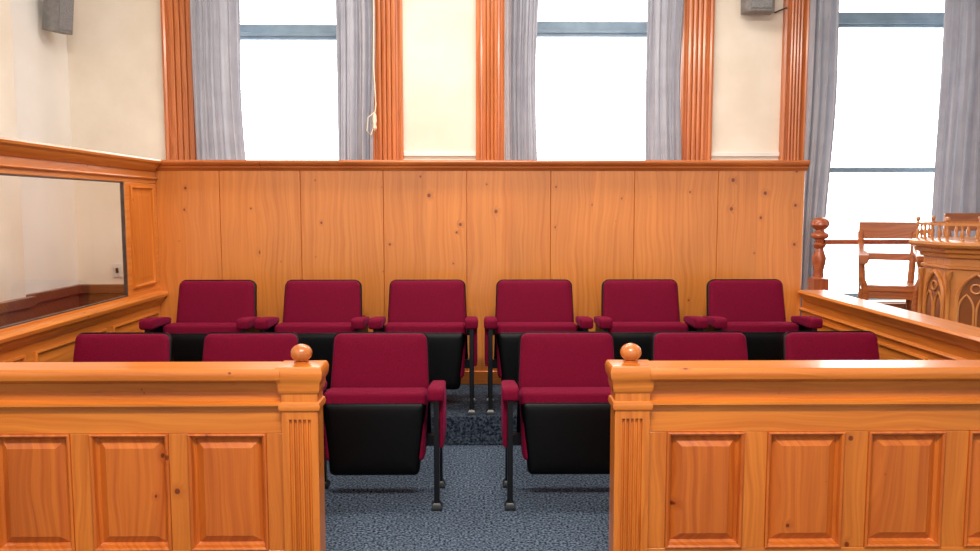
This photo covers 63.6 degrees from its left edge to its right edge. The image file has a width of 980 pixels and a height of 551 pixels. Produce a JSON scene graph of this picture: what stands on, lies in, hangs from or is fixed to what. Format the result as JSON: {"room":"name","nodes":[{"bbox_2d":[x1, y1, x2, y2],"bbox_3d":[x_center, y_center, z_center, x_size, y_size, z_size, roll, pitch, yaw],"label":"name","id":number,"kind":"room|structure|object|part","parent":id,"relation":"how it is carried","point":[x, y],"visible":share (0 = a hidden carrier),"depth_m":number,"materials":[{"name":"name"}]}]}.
{"room":"courtroom","nodes":[
{"label":"courtroom","id":0,"kind":"room"},
{"bbox_2d":[0,0,25,301],"bbox_3d":[-3.217,-0.995,4.801,0.090,3.800,1.020,0,5,-1],"label":"wall","id":1,"kind":"structure","parent":0,"point":[12,271],"depth_m":5.21,"materials":[{"name":"beige paint"}]},
{"bbox_2d":[11,0,77,293],"bbox_3d":[-3.280,-0.775,2.300,0.100,3.800,7.800,0,5,-1],"label":"wall","id":2,"kind":"structure","parent":0,"point":[40,56],"depth_m":5.79,"materials":[{"name":"white paint"}]},
{"bbox_2d":[42,0,73,34],"bbox_3d":[-3.146,-1.941,5.754,0.231,0.353,0.180,2,6,25],"label":"loudspeaker","id":3,"kind":"object","parent":2,"relation":"attached to","point":[58,15],"visible":1,"depth_m":5.69,"materials":[{"name":"grey plastic"}]},
{"bbox_2d":[58,0,73,31],"bbox_3d":[-3.064,-1.928,5.716,0.049,0.297,0.110,2,6,25],"label":"grille","id":4,"kind":"object","parent":3,"relation":"attached to","point":[65,7],"depth_m":5.72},
{"bbox_2d":[0,284,123,326],"bbox_3d":[-2.870,0.698,3.187,0.740,0.710,6.300,0,5,-1],"label":"trim","id":5,"kind":"structure","parent":2,"relation":"attached to","point":[38,304],"depth_m":5.88,"materials":[{"name":"brown wood"}]},
{"bbox_2d":[325,445,609,550],"bbox_3d":[1.067,1.145,2.725,8.800,0.100,8.200,0,5,-1],"label":"floor","id":6,"kind":"structure","parent":0,"point":[557,512],"depth_m":3.49,"materials":[{"name":"blue carpet"}]},
{"bbox_2d":[0,137,167,361],"bbox_3d":[-2.135,0.175,3.938,0.160,1.620,2.328,0,5,-1],"label":"screen","id":7,"kind":"object","parent":6,"relation":"on","point":[51,337],"visible":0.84,"depth_m":4.26,"materials":[{"name":"brown wood"}]},
{"bbox_3d":[-2.097,0.603,3.239,0.016,0.430,0.700,0,5,-1],"label":"raised panel","id":8,"kind":"part","parent":7,"relation":"part of","materials":[{"name":"brown wood"}]},
{"bbox_3d":[-2.107,0.535,4.016,0.016,0.430,0.700,0,5,-1],"label":"raised panel","id":9,"kind":"part","parent":7,"relation":"part of","materials":[{"name":"brown wood"}]},
{"bbox_3d":[-2.134,-0.592,3.846,0.160,0.075,2.280,0,5,-1],"label":"cap rail","id":10,"kind":"part","parent":7,"relation":"part of","materials":[{"name":"brown wood"}]},
{"bbox_3d":[-2.117,0.470,4.758,0.016,0.430,0.630,0,5,-1],"label":"raised panel","id":11,"kind":"part","parent":7,"relation":"part of","materials":[{"name":"brown wood"}]},
{"bbox_3d":[-2.118,-0.239,4.831,0.016,0.610,0.320,0,5,-1],"label":"raised panel","id":12,"kind":"part","parent":7,"relation":"part of","materials":[{"name":"brown wood"}]},
{"bbox_2d":[73,332,173,361],"bbox_3d":[-1.749,0.651,3.620,0.607,0.728,0.465,0,5,-1],"label":"chair","id":13,"kind":"object","parent":6,"relation":"on","point":[89,346],"visible":0.12,"depth_m":3.74,"materials":[{"name":"red fabric"}]},
{"bbox_2d":[202,332,300,361],"bbox_3d":[-1.139,0.651,3.627,0.607,0.728,0.465,0,5,-1],"label":"chair","id":14,"kind":"object","parent":6,"relation":"on","point":[217,346],"visible":0.14,"depth_m":3.75,"materials":[{"name":"red fabric"}]},
{"bbox_2d":[323,332,445,510],"bbox_3d":[-0.512,0.650,3.635,0.626,0.728,0.465,0,5,-1],"label":"chair","id":15,"kind":"object","parent":6,"relation":"on","point":[380,395],"visible":0.8,"depth_m":3.54,"materials":[{"name":"red fabric"}]},
{"bbox_3d":[-0.521,0.680,3.625,0.470,0.324,0.176,0,5,-1],"label":"seat","id":16,"kind":"part","parent":15,"relation":"part of","materials":[{"name":"black plastic"}]},
{"bbox_3d":[-0.523,0.454,3.766,0.472,0.350,0.120,0,5,-1],"label":"backrest","id":17,"kind":"part","parent":15,"relation":"part of","materials":[{"name":"red fabric"}]},
{"bbox_3d":[-0.214,0.639,3.600,0.019,0.215,0.275,0,5,-1],"label":"panel","id":18,"kind":"part","parent":15,"relation":"part of","materials":[{"name":"red fabric"}]},
{"bbox_2d":[155,160,809,384],"bbox_3d":[-0.082,0.070,5.139,4.244,1.620,0.123,0,5,-1],"label":"wood paneling","id":19,"kind":"structure","parent":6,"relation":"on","point":[270,224],"depth_m":5.09,"materials":[{"name":"brown wood"}]},
{"bbox_3d":[-0.049,0.669,5.171,4.150,0.090,0.015,0,5,-1],"label":"skirting","id":20,"kind":"part","parent":19,"relation":"part of","materials":[{"name":"brown wood"}]},
{"bbox_3d":[-0.062,-0.705,5.071,4.205,0.065,0.123,0,5,-1],"label":"cap rail","id":21,"kind":"part","parent":19,"relation":"part of","materials":[{"name":"brown wood"}]},
{"bbox_2d":[0,343,979,550],"bbox_3d":[-0.017,0.661,2.778,4.325,0.855,0.146,0,5,-1],"label":"wall","id":22,"kind":"structure","parent":6,"relation":"on","point":[710,455],"depth_m":2.76,"materials":[{"name":"brown wood"}]},
{"bbox_3d":[-1.588,0.756,2.757,0.272,0.420,0.039,0,5,-1],"label":"raised panel","id":23,"kind":"part","parent":22,"relation":"part of","materials":[{"name":"brown wood"}]},
{"bbox_3d":[-1.250,0.756,2.762,0.272,0.420,0.039,0,5,-1],"label":"raised panel","id":24,"kind":"part","parent":22,"relation":"part of","materials":[{"name":"brown wood"}]},
{"bbox_3d":[-1.446,0.357,2.733,1.467,0.090,0.146,0,5,-1],"label":"cap rail","id":25,"kind":"part","parent":22,"relation":"part of","materials":[{"name":"brown wood"}]},
{"bbox_3d":[-1.446,0.714,2.775,1.467,0.750,0.060,0,5,-1],"label":"rail","id":26,"kind":"part","parent":22,"relation":"part of","materials":[{"name":"brown wood"}]},
{"bbox_3d":[-0.912,0.755,2.766,0.272,0.420,0.039,0,5,-1],"label":"raised panel","id":27,"kind":"part","parent":22,"relation":"part of","materials":[{"name":"brown wood"}]},
{"bbox_3d":[-0.652,0.717,2.772,0.124,0.745,0.092,0,5,-1],"label":"post","id":28,"kind":"part","parent":22,"relation":"part of","materials":[{"name":"brown wood"}]},
{"bbox_3d":[0.490,0.716,2.786,0.120,0.745,0.092,0,5,-1],"label":"post","id":29,"kind":"part","parent":22,"relation":"part of","materials":[{"name":"brown wood"}]},
{"bbox_3d":[0.754,0.753,2.787,0.272,0.420,0.039,0,5,-1],"label":"raised panel","id":30,"kind":"part","parent":22,"relation":"part of","materials":[{"name":"brown wood"}]},
{"bbox_3d":[1.107,0.753,2.792,0.272,0.420,0.039,0,5,-1],"label":"raised panel","id":31,"kind":"part","parent":22,"relation":"part of","materials":[{"name":"brown wood"}]},
{"bbox_3d":[1.345,0.711,2.810,1.600,0.750,0.060,0,5,-1],"label":"rail","id":32,"kind":"part","parent":22,"relation":"part of","materials":[{"name":"brown wood"}]},
{"bbox_3d":[1.346,0.354,2.768,1.600,0.090,0.146,0,5,-1],"label":"cap rail","id":33,"kind":"part","parent":22,"relation":"part of","materials":[{"name":"brown wood"}]},
{"bbox_3d":[1.462,0.753,2.796,0.272,0.420,0.039,0,5,-1],"label":"raised panel","id":34,"kind":"part","parent":22,"relation":"part of","materials":[{"name":"brown wood"}]},
{"bbox_3d":[1.817,0.752,2.800,0.272,0.420,0.039,0,5,-1],"label":"raised panel","id":35,"kind":"part","parent":22,"relation":"part of","materials":[{"name":"brown wood"}]},
{"bbox_2d":[501,331,614,510],"bbox_3d":[0.361,0.649,3.646,0.626,0.728,0.465,0,5,-1],"label":"chair","id":36,"kind":"object","parent":6,"relation":"on","point":[561,394],"visible":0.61,"depth_m":3.56,"materials":[{"name":"red fabric"}]},
{"bbox_3d":[0.064,0.639,3.603,0.019,0.215,0.275,0,5,-1],"label":"panel","id":37,"kind":"part","parent":36,"relation":"part of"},
{"bbox_3d":[0.371,0.679,3.636,0.470,0.324,0.176,0,5,-1],"label":"seat","id":38,"kind":"part","parent":36,"relation":"part of","materials":[{"name":"black plastic"}]},
{"bbox_3d":[0.369,0.453,3.777,0.472,0.350,0.120,0,5,-1],"label":"backrest","id":39,"kind":"part","parent":36,"relation":"part of","materials":[{"name":"red fabric"}]},
{"bbox_2d":[651,331,748,360],"bbox_3d":[1.013,0.648,3.655,0.607,0.728,0.465,0,5,-1],"label":"chair","id":40,"kind":"object","parent":6,"relation":"on","point":[665,345],"visible":0.08,"depth_m":3.77,"materials":[{"name":"red fabric"}]},
{"bbox_2d":[781,331,879,359],"bbox_3d":[1.647,0.647,3.663,0.607,0.728,0.465,0,5,-1],"label":"chair","id":41,"kind":"object","parent":6,"relation":"on","point":[795,345],"visible":0.06,"depth_m":3.78,"materials":[{"name":"red fabric"}]},
{"bbox_2d":[797,290,979,359],"bbox_3d":[2.090,0.584,4.027,0.184,0.790,2.328,0,5,-1],"label":"wall","id":42,"kind":"structure","parent":6,"relation":"on","point":[902,334],"depth_m":3.98,"materials":[{"name":"brown wood"}]},
{"bbox_3d":[2.032,0.485,4.812,0.016,0.390,0.630,0,5,-1],"label":"raised panel","id":43,"kind":"part","parent":42,"relation":"part of","materials":[{"name":"brown wood"}]},
{"bbox_3d":[2.042,0.550,4.070,0.016,0.390,0.700,0,5,-1],"label":"raised panel","id":44,"kind":"part","parent":42,"relation":"part of","materials":[{"name":"brown wood"}]},
{"bbox_2d":[431,385,516,444],"bbox_3d":[-0.042,0.830,4.796,4.165,0.165,0.790,0,5,-1],"label":"floor","id":45,"kind":"structure","parent":0,"point":[462,428],"depth_m":4.41,"materials":[{"name":"carpet"}]},
{"bbox_2d":[139,280,260,361],"bbox_3d":[-1.631,0.405,4.583,0.607,0.728,0.465,0,5,-1],"label":"chair","id":46,"kind":"object","parent":45,"relation":"on","point":[204,307],"visible":0.54,"depth_m":4.68,"materials":[{"name":"red fabric"}]},
{"bbox_3d":[-1.631,0.435,4.573,0.470,0.324,0.176,0,5,-1],"label":"seat","id":47,"kind":"part","parent":46,"relation":"part of","materials":[{"name":"red fabric"}]},
{"bbox_3d":[-1.633,0.209,4.714,0.472,0.351,0.120,0,5,-1],"label":"backrest","id":48,"kind":"part","parent":46,"relation":"part of","materials":[{"name":"red fabric"}]},
{"bbox_2d":[254,280,369,389],"bbox_3d":[-1.000,0.404,4.591,0.607,0.728,0.465,0,5,-1],"label":"chair","id":49,"kind":"object","parent":45,"relation":"on","point":[315,310],"visible":0.52,"depth_m":4.69,"materials":[{"name":"red fabric"}]},
{"bbox_3d":[-0.999,0.434,4.581,0.470,0.324,0.176,0,5,-1],"label":"seat","id":50,"kind":"part","parent":49,"relation":"part of","materials":[{"name":"red fabric"}]},
{"bbox_3d":[-1.001,0.208,4.722,0.472,0.351,0.120,0,5,-1],"label":"backrest","id":51,"kind":"part","parent":49,"relation":"part of","materials":[{"name":"red fabric"}]},
{"bbox_2d":[368,279,477,414],"bbox_3d":[-0.373,0.403,4.599,0.609,0.728,0.465,0,5,-1],"label":"chair","id":52,"kind":"object","parent":45,"relation":"on","point":[436,308],"visible":0.76,"depth_m":4.54,"materials":[{"name":"red fabric"}]},
{"bbox_3d":[-0.373,0.434,4.589,0.470,0.324,0.176,0,5,-1],"label":"seat","id":53,"kind":"part","parent":52,"relation":"part of","materials":[{"name":"red fabric"}]},
{"bbox_3d":[-0.375,0.208,4.730,0.472,0.351,0.120,0,5,-1],"label":"backrest","id":54,"kind":"part","parent":52,"relation":"part of","materials":[{"name":"red fabric"}]},
{"bbox_3d":[-0.083,0.393,4.564,0.019,0.215,0.275,0,5,-1],"label":"panel","id":55,"kind":"part","parent":52,"relation":"part of","materials":[{"name":"red fabric"}]},
{"bbox_2d":[484,279,592,414],"bbox_3d":[0.267,0.403,4.607,0.609,0.728,0.465,0,5,-1],"label":"chair","id":56,"kind":"object","parent":45,"relation":"on","point":[522,305],"visible":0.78,"depth_m":4.70,"materials":[{"name":"red fabric"}]},
{"bbox_3d":[-0.021,0.393,4.565,0.019,0.215,0.275,0,5,-1],"label":"panel","id":57,"kind":"part","parent":56,"relation":"part of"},
{"bbox_3d":[0.267,0.207,4.738,0.472,0.351,0.120,0,5,-1],"label":"backrest","id":58,"kind":"part","parent":56,"relation":"part of","materials":[{"name":"red fabric"}]},
{"bbox_3d":[0.269,0.433,4.597,0.470,0.324,0.176,0,5,-1],"label":"seat","id":59,"kind":"part","parent":56,"relation":"part of","materials":[{"name":"red fabric"}]},
{"bbox_2d":[594,279,707,360],"bbox_3d":[0.907,0.402,4.615,0.607,0.728,0.465,0,5,-1],"label":"chair","id":60,"kind":"object","parent":45,"relation":"on","point":[632,310],"visible":0.53,"depth_m":4.71,"materials":[{"name":"red fabric"}]},
{"bbox_3d":[0.905,0.206,4.746,0.472,0.351,0.120,0,5,-1],"label":"backrest","id":61,"kind":"part","parent":60,"relation":"part of","materials":[{"name":"red fabric"}]},
{"bbox_3d":[0.907,0.432,4.605,0.470,0.324,0.176,0,5,-1],"label":"seat","id":62,"kind":"part","parent":60,"relation":"part of","materials":[{"name":"red fabric"}]},
{"bbox_2d":[702,279,822,359],"bbox_3d":[1.545,0.401,4.623,0.607,0.728,0.465,0,5,-1],"label":"chair","id":63,"kind":"object","parent":45,"relation":"on","point":[755,308],"visible":0.59,"depth_m":4.72,"materials":[{"name":"red fabric"}]},
{"bbox_3d":[1.543,0.206,4.754,0.472,0.351,0.120,0,5,-1],"label":"backrest","id":64,"kind":"part","parent":63,"relation":"part of","materials":[{"name":"red fabric"}]},
{"bbox_3d":[1.546,0.431,4.613,0.470,0.324,0.176,0,5,-1],"label":"seat","id":65,"kind":"part","parent":63,"relation":"part of","materials":[{"name":"red fabric"}]},
{"bbox_2d":[67,0,905,302],"bbox_3d":[1.018,-1.137,6.413,8.600,3.800,0.350,0,5,-1],"label":"wall","id":66,"kind":"structure","parent":0,"point":[114,48],"depth_m":6.19,"materials":[{"name":"beige paint"}]},
{"bbox_2d":[113,263,121,276],"bbox_3d":[-2.959,-0.040,6.274,0.070,0.110,0.018,0,5,-1],"label":"light switch","id":67,"kind":"object","parent":66,"relation":"attached to","point":[117,267],"visible":1,"depth_m":6.27,"materials":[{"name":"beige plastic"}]},
{"bbox_2d":[160,0,196,159],"bbox_3d":[-2.389,-1.384,6.145,0.280,2.900,0.055,0,5,-1],"label":"trim","id":68,"kind":"structure","parent":66,"relation":"attached to","point":[179,114],"depth_m":6.11,"materials":[{"name":"brown wood"}]},
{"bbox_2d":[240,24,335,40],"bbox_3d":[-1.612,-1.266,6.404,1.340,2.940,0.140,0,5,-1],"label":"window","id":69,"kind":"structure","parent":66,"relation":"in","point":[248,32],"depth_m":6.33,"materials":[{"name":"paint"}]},
{"bbox_2d":[373,0,403,159],"bbox_3d":[-0.804,-1.386,6.165,0.250,2.900,0.055,0,5,-1],"label":"trim","id":70,"kind":"structure","parent":66,"relation":"attached to","point":[388,138],"depth_m":6.14,"materials":[{"name":"brown wood"}]},
{"bbox_2d":[476,0,503,159],"bbox_3d":[0.001,-1.387,6.175,0.220,2.900,0.055,0,5,-1],"label":"trim","id":71,"kind":"structure","parent":66,"relation":"attached to","point":[489,13],"depth_m":6.14,"materials":[{"name":"brown wood"}]},
{"bbox_2d":[505,21,646,159],"bbox_3d":[0.798,-1.269,6.434,1.360,2.940,0.140,0,5,-1],"label":"window","id":72,"kind":"structure","parent":66,"relation":"in","point":[545,29],"depth_m":6.36,"materials":[{"name":"paint"}]},
{"bbox_3d":[0.797,-1.988,6.391,1.220,0.120,0.060,0,5,-1],"label":"meeting rail","id":73,"kind":"part","parent":72,"relation":"part of","materials":[{"name":"paint"}]},
{"bbox_2d":[404,152,778,156],"bbox_3d":[0.805,-0.958,6.241,2.970,0.035,0.020,0,5,-1],"label":"trim","id":74,"kind":"structure","parent":66,"relation":"attached to","point":[713,154],"depth_m":6.24,"materials":[{"name":"white paint"}]},
{"bbox_2d":[680,0,714,159],"bbox_3d":[1.615,-1.389,6.196,0.250,2.900,0.055,0,5,-1],"label":"trim","id":75,"kind":"structure","parent":66,"relation":"attached to","point":[697,51],"depth_m":6.17,"materials":[{"name":"brown wood"}]},
{"bbox_2d":[741,0,774,14],"bbox_3d":[2.051,-2.159,6.051,0.230,0.300,0.198,0,5,-1],"label":"loudspeaker","id":76,"kind":"object","parent":66,"relation":"attached to","point":[748,7],"visible":1,"depth_m":5.98,"materials":[{"name":"grey plastic"}]},
{"bbox_2d":[751,0,772,7],"bbox_3d":[2.053,-2.151,5.957,0.160,0.260,0.008,0,5,-1],"label":"grille","id":77,"kind":"object","parent":76,"relation":"attached to","point":[754,3],"depth_m":5.96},
{"bbox_2d":[778,0,809,159],"bbox_3d":[2.390,-1.389,6.205,0.200,2.900,0.055,0,5,-1],"label":"trim","id":78,"kind":"structure","parent":66,"relation":"attached to","point":[796,18],"depth_m":6.18,"materials":[{"name":"brown wood"}]},
{"bbox_2d":[830,12,943,299],"bbox_3d":[3.197,-1.272,6.464,1.400,2.940,0.140,0,5,-1],"label":"window","id":79,"kind":"structure","parent":66,"relation":"in","point":[847,20],"depth_m":6.39,"materials":[{"name":"paint"}]},
{"bbox_3d":[3.197,-1.272,6.464,1.400,2.940,0.140,0,5,-1],"label":"frame","id":80,"kind":"part","parent":79,"relation":"part of","materials":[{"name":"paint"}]},
{"bbox_3d":[3.197,-2.070,6.414,1.260,0.120,0.060,0,5,-1],"label":"meeting rail","id":81,"kind":"part","parent":79,"relation":"part of","materials":[{"name":"paint"}]},
{"bbox_2d":[880,303,905,308],"bbox_3d":[1.421,0.499,6.364,7.800,0.550,0.045,0,5,-1],"label":"trim","id":82,"kind":"structure","parent":66,"relation":"attached to","point":[898,305],"depth_m":6.34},
{"bbox_3d":[-1.609,-2.646,6.000,1.540,0.034,0.143,0,5,-1],"label":"curtain rod","id":83,"kind":"object","parent":66,"relation":"attached to","visible":0},
{"bbox_2d":[190,0,245,159],"bbox_3d":[-2.067,-1.067,6.074,0.416,3.120,0.093,0,5,-1],"label":"curtain","id":84,"kind":"object","parent":83,"relation":"hanging from","point":[215,24],"visible":0.44,"depth_m":6.04,"materials":[{"name":"grey fabric"}]},
{"bbox_2d":[335,0,374,159],"bbox_3d":[-1.024,-1.068,6.091,0.310,3.120,0.100,0,5,-1],"label":"curtain","id":85,"kind":"object","parent":83,"relation":"hanging from","point":[354,18],"visible":0.38,"depth_m":6.05,"materials":[{"name":"grey fabric"}]},
{"bbox_2d":[366,0,376,134],"bbox_3d":[-0.901,-1.842,5.950,0.080,1.553,0.031,0,5,-1],"label":"pull cord","id":86,"kind":"object","parent":85,"relation":"hanging from","point":[373,113],"visible":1,"depth_m":5.99,"materials":[{"name":"white plastic"}]},
{"bbox_3d":[-0.874,-1.918,5.944,0.023,1.401,0.009,0,5,-1],"label":"cord","id":87,"kind":"part","parent":86,"relation":"part of","materials":[{"name":"white fabric"}]},
{"bbox_3d":[0.801,-2.649,6.030,1.560,0.034,0.143,0,5,-1],"label":"curtain rod","id":88,"kind":"object","parent":66,"relation":"attached to","visible":0},
{"bbox_2d":[505,0,538,159],"bbox_3d":[0.251,-1.069,6.104,0.270,3.120,0.095,0,5,-1],"label":"curtain","id":89,"kind":"object","parent":88,"relation":"hanging from","point":[521,16],"visible":0.44,"depth_m":6.07,"materials":[{"name":"grey fabric"}]},
{"bbox_2d":[645,0,683,159],"bbox_3d":[1.350,-1.071,6.124,0.315,3.120,0.092,0,5,-1],"label":"curtain","id":90,"kind":"object","parent":88,"relation":"hanging from","point":[664,17],"visible":0.48,"depth_m":6.08,"materials":[{"name":"grey fabric"}]},
{"bbox_3d":[3.201,-2.652,6.060,1.600,0.034,0.143,0,5,-1],"label":"curtain rod","id":91,"kind":"object","parent":66,"relation":"attached to","visible":0},
{"bbox_2d":[800,0,838,315],"bbox_3d":[2.568,-1.112,6.133,0.281,3.040,0.105,0,5,-1],"label":"curtain","id":92,"kind":"object","parent":91,"relation":"hanging from","point":[824,14],"visible":0.66,"depth_m":6.11,"materials":[{"name":"grey fabric"}]},
{"bbox_2d":[931,0,979,236],"bbox_3d":[3.701,-1.114,6.151,0.466,3.040,0.090,0,5,-4],"label":"curtain","id":93,"kind":"object","parent":91,"relation":"hanging from","point":[956,184],"visible":0.66,"depth_m":6.14,"materials":[{"name":"grey fabric"}]},
{"bbox_3d":[3.540,0.732,4.858,2.600,0.350,3.060,0,5,-1],"label":"floor","id":94,"kind":"structure","parent":0,"visible":0},
{"bbox_2d":[858,222,923,311],"bbox_3d":[2.735,0.070,5.429,0.412,0.869,0.408,2,5,21],"label":"wooden armchair","id":95,"kind":"object","parent":94,"relation":"on","point":[908,291],"visible":0.78,"depth_m":5.48,"materials":[{"name":"brown wood"}]},
{"bbox_3d":[2.641,0.085,5.632,0.045,0.804,0.080,0,5,-1],"label":"leg","id":96,"kind":"part","parent":95,"relation":"part of","materials":[{"name":"brown wood"}]},
{"bbox_3d":[2.534,0.192,5.373,0.067,0.636,0.088,2,5,21],"label":"leg","id":97,"kind":"part","parent":95,"relation":"part of","materials":[{"name":"brown wood"}]},
{"bbox_3d":[2.567,-0.157,5.453,0.068,0.132,0.368,2,5,21],"label":"armrest","id":98,"kind":"part","parent":95,"relation":"part of","materials":[{"name":"brown wood"}]},
{"bbox_3d":[2.731,0.078,5.419,0.344,0.045,0.312,2,5,21],"label":"seat","id":99,"kind":"part","parent":95,"relation":"part of","materials":[{"name":"brown wood"}]},
{"bbox_3d":[2.802,-0.319,5.568,0.368,0.118,0.039,2,5,21],"label":"crest rail","id":100,"kind":"part","parent":95,"relation":"part of","materials":[{"name":"brown wood"}]},
{"bbox_3d":[2.792,-0.133,5.559,0.320,0.050,0.028,2,5,21],"label":"rail","id":101,"kind":"part","parent":95,"relation":"part of","materials":[{"name":"brown wood"}]},
{"bbox_3d":[2.939,0.095,5.516,0.045,0.804,0.080,5,7,44],"label":"leg","id":102,"kind":"part","parent":95,"relation":"part of","materials":[{"name":"brown wood"}]},
{"bbox_3d":[2.838,0.202,5.255,0.067,0.636,0.088,2,5,21],"label":"leg","id":103,"kind":"part","parent":95,"relation":"part of","materials":[{"name":"brown wood"}]},
{"bbox_3d":[2.888,-0.146,5.329,0.068,0.132,0.368,2,5,21],"label":"armrest","id":104,"kind":"part","parent":95,"relation":"part of","materials":[{"name":"brown wood"}]},
{"bbox_2d":[807,217,975,290],"bbox_3d":[2.999,0.021,5.823,1.297,0.897,0.132,0,5,-1],"label":"stair railing","id":105,"kind":"object","parent":94,"relation":"on","point":[818,281],"visible":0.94,"depth_m":5.77,"materials":[{"name":"brown wood"}]},
{"bbox_3d":[2.417,0.022,5.815,0.133,0.897,0.132,0,5,-1],"label":"newel post","id":106,"kind":"part","parent":105,"relation":"part of","materials":[{"name":"brown wood"}]},
{"bbox_3d":[3.032,-0.247,5.800,1.170,0.035,0.044,0,5,-1],"label":"handrail","id":107,"kind":"part","parent":105,"relation":"part of","materials":[{"name":"brown wood"}]},
{"bbox_2d":[908,216,979,327],"bbox_3d":[3.020,0.103,4.766,0.841,0.918,0.841,0,5,-1],"label":"desk","id":108,"kind":"object","parent":94,"relation":"on","point":[949,276],"visible":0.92,"depth_m":4.61,"materials":[{"name":"brown wood"}]},
{"bbox_3d":[2.686,0.198,4.770,0.014,0.450,0.190,0,5,-1],"label":"arch panel","id":109,"kind":"part","parent":108,"relation":"part of","materials":[{"name":"brown wood"}]},
{"bbox_3d":[2.675,0.198,4.770,0.022,0.472,0.212,0,5,-1],"label":"arch moulding","id":110,"kind":"part","parent":108,"relation":"part of","materials":[{"name":"brown wood"}]},
{"bbox_3d":[3.020,-0.166,4.742,0.841,0.110,0.841,0,5,-1],"label":"cornice","id":111,"kind":"part","parent":108,"relation":"part of","materials":[{"name":"brown wood"}]},
{"bbox_3d":[3.020,-0.308,4.730,0.767,0.015,0.767,0,5,-1],"label":"gallery rail","id":112,"kind":"part","parent":108,"relation":"part of","materials":[{"name":"brown wood"}]},
{"bbox_3d":[3.020,-0.059,4.752,0.702,0.025,0.702,0,5,-1],"label":"moulding","id":113,"kind":"part","parent":108,"relation":"part of","materials":[{"name":"brown wood"}]},
{"bbox_3d":[2.779,0.219,4.528,0.212,0.472,0.022,5,7,44],"label":"arch moulding","id":114,"kind":"part","parent":108,"relation":"part of","materials":[{"name":"brown wood"}]},
{"bbox_3d":[2.787,0.218,4.536,0.190,0.450,0.014,5,7,44],"label":"arch panel","id":115,"kind":"part","parent":108,"relation":"part of","materials":[{"name":"brown wood"}]},
{"bbox_2d":[943,213,979,236],"bbox_3d":[3.489,0.031,5.527,0.464,0.930,0.459,-1,5,-9],"label":"wooden armchair","id":116,"kind":"object","parent":94,"relation":"on","point":[954,216],"visible":0.27,"depth_m":5.68,"materials":[{"name":"brown wood"}]}
]}

